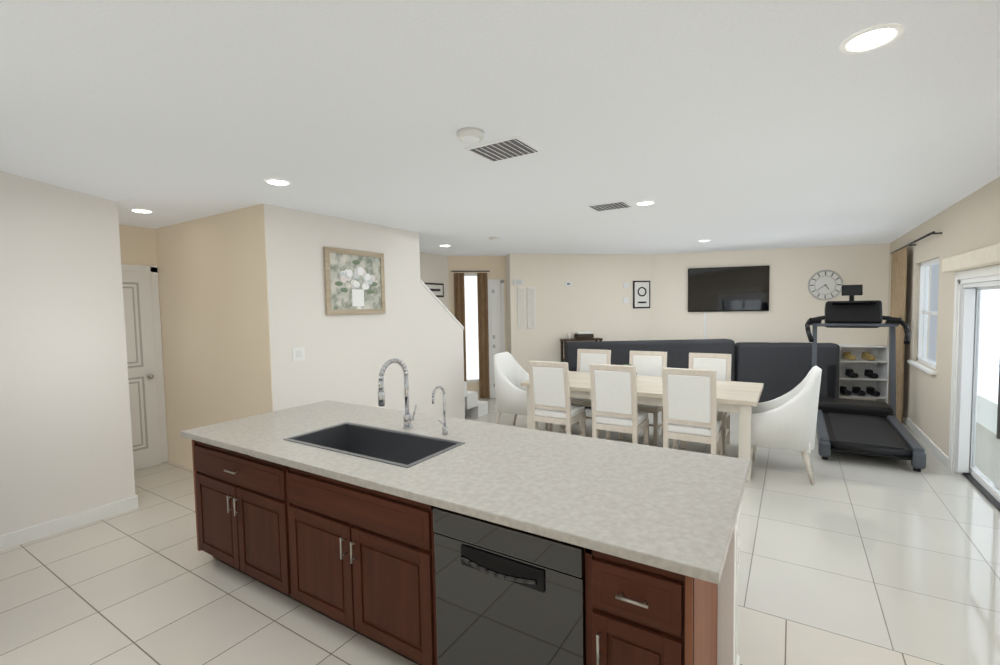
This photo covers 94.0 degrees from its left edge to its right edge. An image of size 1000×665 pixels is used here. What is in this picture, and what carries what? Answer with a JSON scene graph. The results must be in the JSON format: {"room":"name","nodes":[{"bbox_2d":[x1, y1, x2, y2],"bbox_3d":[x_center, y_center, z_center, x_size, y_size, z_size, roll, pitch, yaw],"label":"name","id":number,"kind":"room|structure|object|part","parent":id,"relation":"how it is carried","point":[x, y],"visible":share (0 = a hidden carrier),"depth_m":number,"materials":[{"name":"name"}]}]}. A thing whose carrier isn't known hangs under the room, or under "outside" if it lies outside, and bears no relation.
{"room":"open-plan kitchen","nodes":[
{"label":"open-plan kitchen","id":0,"kind":"room"},
{"bbox_2d":[0,171,138,550],"bbox_3d":[-3.761,0.050,2.739,0.135,2.950,2.565,1,4,32],"label":"wall","id":1,"kind":"structure","parent":0,"point":[66,455],"depth_m":3.45,"materials":[{"name":"paint"}]},
{"bbox_2d":[119,224,156,265],"bbox_3d":[-4.503,0.236,3.701,0.120,2.500,3.380,1,4,32],"label":"wall","id":2,"kind":"structure","parent":0,"point":[137,245],"depth_m":4.79,"materials":[{"name":"paint"}]},
{"bbox_2d":[121,264,168,470],"bbox_3d":[-3.827,0.374,4.551,0.118,2.100,0.970,1,4,32],"label":"hall door","id":3,"kind":"structure","parent":2,"relation":"in","point":[145,360],"depth_m":4.83,"materials":[{"name":"white wood"}]},
{"bbox_2d":[155,204,464,469],"bbox_3d":[-2.041,0.087,5.610,2.013,2.500,2.738,1,4,32],"label":"wall","id":4,"kind":"structure","parent":0,"point":[242,302],"depth_m":4.52,"materials":[{"name":"paint"}]},
{"bbox_2d":[292,347,304,360],"bbox_3d":[-1.797,0.192,4.160,0.010,0.120,0.120,1,4,32],"label":"switch plate","id":5,"kind":"object","parent":4,"relation":"attached to","point":[298,353],"depth_m":4.16,"materials":[{"name":"white plastic"}]},
{"bbox_3d":[-1.442,-0.504,4.684,0.030,0.640,0.740,1,4,32],"label":"floral picture","id":6,"kind":"part","parent":4,"relation":"part of"},
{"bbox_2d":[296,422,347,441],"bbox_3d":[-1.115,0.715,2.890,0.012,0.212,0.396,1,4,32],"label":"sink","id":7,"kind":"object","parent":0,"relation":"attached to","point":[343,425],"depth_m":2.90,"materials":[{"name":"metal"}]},
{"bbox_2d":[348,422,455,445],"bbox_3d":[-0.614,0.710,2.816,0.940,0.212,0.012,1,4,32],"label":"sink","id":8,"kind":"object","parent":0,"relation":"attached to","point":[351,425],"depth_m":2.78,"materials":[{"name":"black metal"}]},
{"bbox_2d":[420,252,448,309],"bbox_3d":[-1.963,0.042,6.421,0.120,2.500,3.940,1,4,32],"label":"wall","id":9,"kind":"structure","parent":0,"point":[433,268],"depth_m":7.72,"materials":[{"name":"paint"}]},
{"bbox_2d":[425,283,443,296],"bbox_3d":[-1.088,-0.697,7.650,0.027,0.230,0.510,1,4,32],"label":"family sign","id":10,"kind":"object","parent":9,"relation":"attached to","point":[437,289],"visible":0.6,"depth_m":7.71,"materials":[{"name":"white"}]},
{"bbox_2d":[0,398,999,664],"bbox_3d":[0.596,1.349,5.132,7.420,0.060,11.100,1,4,32],"label":"floor","id":11,"kind":"structure","parent":0,"point":[146,582],"depth_m":2.71,"materials":[{"name":"tile"}]},
{"bbox_2d":[181,430,741,664],"bbox_3d":[-0.506,1.074,2.453,3.096,0.820,0.771,1,4,32],"label":"kitchen island","id":12,"kind":"object","parent":11,"relation":"on","point":[421,538],"depth_m":1.89,"materials":[{"name":"brown wood"}]},
{"bbox_2d":[180,400,749,581],"bbox_3d":[-0.415,0.633,2.585,3.110,0.036,1.099,1,4,32],"label":"island countertop","id":13,"kind":"structure","parent":12,"relation":"on","point":[674,509],"depth_m":2.04,"materials":[{"name":"white stone"}]},
{"bbox_2d":[464,381,487,416],"bbox_3d":[-1.504,0.169,5.951,1.120,2.280,3.120,1,4,32],"label":"stair steps","id":14,"kind":"structure","parent":11,"relation":"on","point":[475,406],"depth_m":6.82,"materials":[{"name":"white"}]},
{"bbox_2d":[494,352,547,429],"bbox_3d":[0.264,0.773,5.990,0.611,1.013,0.600,1,4,32],"label":"chair","id":15,"kind":"object","parent":11,"relation":"on","point":[511,374],"visible":0.62,"depth_m":5.83,"materials":[{"name":"fabric"}]},
{"bbox_2d":[528,360,585,436],"bbox_3d":[0.639,0.804,5.149,0.452,1.024,0.516,1,4,32],"label":"chair","id":16,"kind":"object","parent":11,"relation":"on","point":[551,405],"visible":0.73,"depth_m":4.96,"materials":[{"name":"fabric"}]},
{"bbox_2d":[560,332,602,359],"bbox_3d":[1.408,0.567,8.056,0.700,1.152,0.220,-2,3,-12],"label":"console table","id":17,"kind":"object","parent":11,"relation":"on","point":[583,336],"visible":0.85,"depth_m":7.96,"materials":[{"name":"brown wood"}]},
{"bbox_2d":[564,349,610,435],"bbox_3d":[1.134,0.747,6.030,0.452,1.024,0.516,1,4,32],"label":"chair","id":18,"kind":"object","parent":11,"relation":"on","point":[586,358],"visible":0.31,"depth_m":6.16,"materials":[{"name":"fabric"}]},
{"bbox_2d":[590,364,648,444],"bbox_3d":[1.231,0.814,4.776,0.452,1.024,0.516,1,4,32],"label":"chair","id":19,"kind":"object","parent":11,"relation":"on","point":[614,397],"visible":0.88,"depth_m":4.58,"materials":[{"name":"fabric"}]},
{"bbox_2d":[618,351,666,443],"bbox_3d":[1.736,0.757,5.652,0.452,1.024,0.516,1,4,32],"label":"chair","id":20,"kind":"object","parent":11,"relation":"on","point":[649,363],"visible":0.48,"depth_m":5.74,"materials":[{"name":"fabric"}]},
{"bbox_2d":[521,371,763,480],"bbox_3d":[1.541,0.927,5.196,2.380,0.740,1.100,1,4,32],"label":"dining table","id":21,"kind":"object","parent":11,"relation":"on","point":[741,398],"visible":0.52,"depth_m":4.63,"materials":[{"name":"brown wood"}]},
{"bbox_2d":[662,367,722,455],"bbox_3d":[1.824,0.824,4.404,0.452,1.024,0.516,1,4,32],"label":"chair","id":22,"kind":"object","parent":11,"relation":"on","point":[689,405],"visible":0.88,"depth_m":4.21,"materials":[{"name":"fabric"}]},
{"bbox_2d":[561,339,839,406],"bbox_3d":[3.089,0.625,7.486,4.184,1.040,0.982,-1,3,5],"label":"sectional sofa","id":23,"kind":"object","parent":11,"relation":"on","point":[779,369],"visible":0.35,"depth_m":7.14,"materials":[{"name":"fabric"}]},
{"bbox_2d":[681,353,731,453],"bbox_3d":[2.337,0.767,5.274,0.452,1.024,0.516,1,4,32],"label":"chair","id":24,"kind":"object","parent":11,"relation":"on","point":[720,364],"visible":0.42,"depth_m":5.35,"materials":[{"name":"fabric"}]},
{"bbox_2d":[751,366,821,484],"bbox_3d":[2.661,0.817,4.401,0.611,1.013,0.600,1,4,32],"label":"chair","id":25,"kind":"object","parent":11,"relation":"on","point":[787,421],"visible":0.77,"depth_m":4.12,"materials":[{"name":"fabric"}]},
{"bbox_2d":[838,344,888,403],"bbox_3d":[5.697,0.653,7.401,0.660,0.900,0.320,0,3,17],"label":"shelf","id":26,"kind":"object","parent":11,"relation":"on","point":[864,371],"visible":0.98,"depth_m":7.40,"materials":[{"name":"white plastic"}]},
{"bbox_2d":[805,285,925,471],"bbox_3d":[4.099,0.337,5.314,1.034,1.815,2.068,1,4,32],"label":"treadmill","id":27,"kind":"object","parent":11,"relation":"on","point":[868,427],"visible":0.96,"depth_m":5.61,"materials":[{"name":"black plastic"}]},
{"bbox_2d":[0,0,999,255],"bbox_3d":[0.546,-1.427,4.981,7.420,0.500,11.100,1,4,32],"label":"ceiling","id":28,"kind":"structure","parent":0,"point":[744,124],"depth_m":2.16,"materials":[{"name":"paint"}]},
{"bbox_2d":[129,209,153,212],"bbox_3d":[-3.122,-1.057,4.060,0.176,0.006,0.176,1,4,32],"label":"recessed light","id":29,"kind":"object","parent":28,"relation":"in","point":[140,211],"visible":0.94,"depth_m":4.05,"materials":[{"name":"white plastic"}]},
{"bbox_2d":[264,179,291,185],"bbox_3d":[-1.540,-1.040,3.231,0.176,0.006,0.176,1,4,32],"label":"recessed light","id":30,"kind":"object","parent":28,"relation":"in","point":[277,182],"visible":0.98,"depth_m":3.23,"materials":[{"name":"white plastic"}]},
{"bbox_2d":[457,127,483,142],"bbox_3d":[-0.150,-1.004,2.381,0.140,0.036,0.140,1,4,32],"label":"smoke detector","id":31,"kind":"object","parent":28,"relation":"attached to","point":[470,135],"visible":1,"depth_m":2.34,"materials":[{"name":"white plastic"}]},
{"bbox_2d":[489,237,499,240],"bbox_3d":[-0.070,-1.203,5.999,0.140,0.036,0.140,1,4,32],"label":"smoke detector","id":32,"kind":"object","parent":28,"relation":"attached to","point":[494,238],"visible":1,"depth_m":5.95,"materials":[{"name":"white plastic"}]},
{"bbox_2d":[462,135,543,162],"bbox_3d":[0.020,-1.032,2.651,0.360,0.015,0.300,1,4,32],"label":"ceiling vent","id":33,"kind":"object","parent":28,"relation":"in","point":[506,149],"visible":1,"depth_m":2.63,"materials":[{"name":"white metal"}]},
{"bbox_2d":[585,201,633,211],"bbox_3d":[0.991,-1.135,4.211,0.360,0.015,0.300,1,4,32],"label":"ceiling vent","id":34,"kind":"object","parent":28,"relation":"in","point":[618,205],"visible":0.98,"depth_m":4.18,"materials":[{"name":"white metal"}]},
{"bbox_2d":[635,201,655,205],"bbox_3d":[1.282,-1.138,4.110,0.176,0.006,0.176,1,4,32],"label":"recessed light","id":35,"kind":"object","parent":28,"relation":"in","point":[644,203],"visible":0.98,"depth_m":4.11,"materials":[{"name":"white plastic"}]},
{"bbox_2d":[839,24,904,53],"bbox_3d":[1.269,-1.000,1.595,0.176,0.006,0.176,1,4,32],"label":"recessed light","id":36,"kind":"object","parent":28,"relation":"in","point":[871,39],"visible":1,"depth_m":1.59,"materials":[{"name":"white plastic"}]},
{"bbox_2d":[448,243,889,399],"bbox_3d":[2.634,-0.115,7.787,6.375,2.500,3.313,1,4,32],"label":"wall","id":37,"kind":"structure","parent":0,"point":[592,297],"depth_m":8.02,"materials":[{"name":"paint"}]},
{"bbox_2d":[451,271,489,397],"bbox_3d":[-0.486,0.046,8.058,0.662,2.220,0.052,-2,3,-12],"label":"curtain","id":38,"kind":"object","parent":37,"relation":"hanging from","point":[483,331],"visible":0.73,"depth_m":8.06,"materials":[{"name":"brown fabric"}]},
{"bbox_2d":[464,273,478,382],"bbox_3d":[-0.499,-0.077,8.107,0.322,1.900,0.009,-2,3,-12],"label":"window","id":39,"kind":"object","parent":37,"relation":"attached to","point":[471,330],"visible":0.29,"depth_m":8.10,"materials":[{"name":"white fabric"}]},
{"bbox_2d":[483,279,504,398],"bbox_3d":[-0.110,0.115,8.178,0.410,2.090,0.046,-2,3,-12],"label":"entry door","id":40,"kind":"structure","parent":37,"relation":"attached to","point":[496,317],"depth_m":8.16,"materials":[{"name":"white wood"}]},
{"bbox_2d":[513,279,522,284],"bbox_3d":[0.304,-0.849,7.867,0.160,0.100,0.028,-2,3,-12],"label":"door chime","id":41,"kind":"object","parent":37,"relation":"attached to","point":[517,281],"visible":1,"depth_m":7.85,"materials":[{"name":"white plastic"}]},
{"bbox_2d":[517,287,534,328],"bbox_3d":[0.450,-0.414,7.921,0.300,0.700,0.022,-2,3,-12],"label":"wall art","id":42,"kind":"object","parent":37,"relation":"attached to","point":[530,307],"visible":0.98,"depth_m":7.91,"materials":[{"name":"white"}]},
{"bbox_2d":[565,282,571,286],"bbox_3d":[1.180,-0.835,8.050,0.120,0.090,0.024,-2,3,-12],"label":"light switch","id":43,"kind":"object","parent":37,"relation":"attached to","point":[568,284],"visible":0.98,"depth_m":8.04,"materials":[{"name":"white plastic"}]},
{"bbox_2d":[623,281,649,307],"bbox_3d":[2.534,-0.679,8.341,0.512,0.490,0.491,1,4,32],"label":"print","id":44,"kind":"object","parent":37,"relation":"attached to","point":[641,294],"visible":0.81,"depth_m":8.32,"materials":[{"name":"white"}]},
{"bbox_2d":[704,312,705,338],"bbox_3d":[3.592,0.036,8.164,0.075,0.778,0.014,0,3,17],"label":"cord cover","id":45,"kind":"object","parent":37,"relation":"attached to","point":[704,325],"visible":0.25,"depth_m":8.15,"materials":[{"name":"white plastic"}]},
{"bbox_2d":[688,265,769,311],"bbox_3d":[3.906,-0.740,7.997,1.266,0.760,0.057,0,3,17],"label":"wall-mounted tv","id":46,"kind":"object","parent":37,"relation":"attached to","point":[728,289],"visible":1,"depth_m":7.96,"materials":[{"name":"black"}]},
{"bbox_2d":[808,270,842,299],"bbox_3d":[5.302,-0.773,7.593,0.498,0.498,0.028,0,3,17],"label":"wall clock","id":47,"kind":"object","parent":37,"relation":"attached to","point":[825,284],"visible":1,"depth_m":7.59,"materials":[{"name":"white"}]},
{"bbox_2d":[887,177,999,468],"bbox_3d":[3.572,0.120,3.177,0.155,2.500,11.100,1,4,32],"label":"wall","id":48,"kind":"structure","parent":0,"point":[970,222],"depth_m":4.75,"materials":[{"name":"paint"}]},
{"bbox_2d":[888,231,941,422],"bbox_3d":[5.103,0.038,5.818,0.093,2.281,2.400,1,4,32],"label":"curtain","id":49,"kind":"object","parent":48,"relation":"hanging from","point":[898,282],"visible":0.77,"depth_m":6.12,"materials":[{"name":"brown fabric"}]},
{"bbox_2d":[907,258,938,374],"bbox_3d":[4.875,-0.204,5.294,0.170,1.230,1.140,1,4,32],"label":"living room window","id":50,"kind":"structure","parent":48,"relation":"in","point":[924,312],"depth_m":5.68,"materials":[{"name":"white plastic"}]},
{"bbox_2d":[942,243,999,272],"bbox_3d":[3.393,-0.541,3.099,0.087,0.125,2.950,1,4,32],"label":"cornice valance","id":51,"kind":"object","parent":48,"relation":"attached to","point":[985,256],"visible":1,"depth_m":3.61,"materials":[{"name":"fabric"}]},
{"bbox_2d":[948,265,999,471],"bbox_3d":[3.573,0.438,3.316,0.012,1.850,2.440,1,4,32],"label":"door frame","id":52,"kind":"structure","parent":48,"relation":"attached to","point":[983,271],"depth_m":4.28,"materials":[{"name":"white wood"}]},
{"bbox_2d":[952,274,999,511],"bbox_3d":[3.638,0.474,3.277,0.138,1.780,2.300,1,4,32],"label":"door","id":53,"kind":"structure","parent":48,"relation":"in","point":[990,492],"depth_m":4.14,"materials":[{"name":"white plastic"}]},
{"bbox_2d":[955,280,999,472],"bbox_3d":[3.619,0.472,3.294,0.075,1.693,2.208,1,4,32],"label":"blind stack","id":54,"kind":"object","parent":53,"relation":"attached to","point":[967,319],"visible":0.98,"depth_m":4.16,"materials":[{"name":"white plastic"}]},
{"label":"outside","id":55,"kind":"structure","parent":0,"visible":0},
{"bbox_2d":[975,289,999,487],"bbox_3d":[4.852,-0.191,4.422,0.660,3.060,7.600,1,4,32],"label":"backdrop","id":56,"kind":"structure","parent":55,"point":[988,404],"depth_m":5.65,"materials":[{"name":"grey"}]}
]}

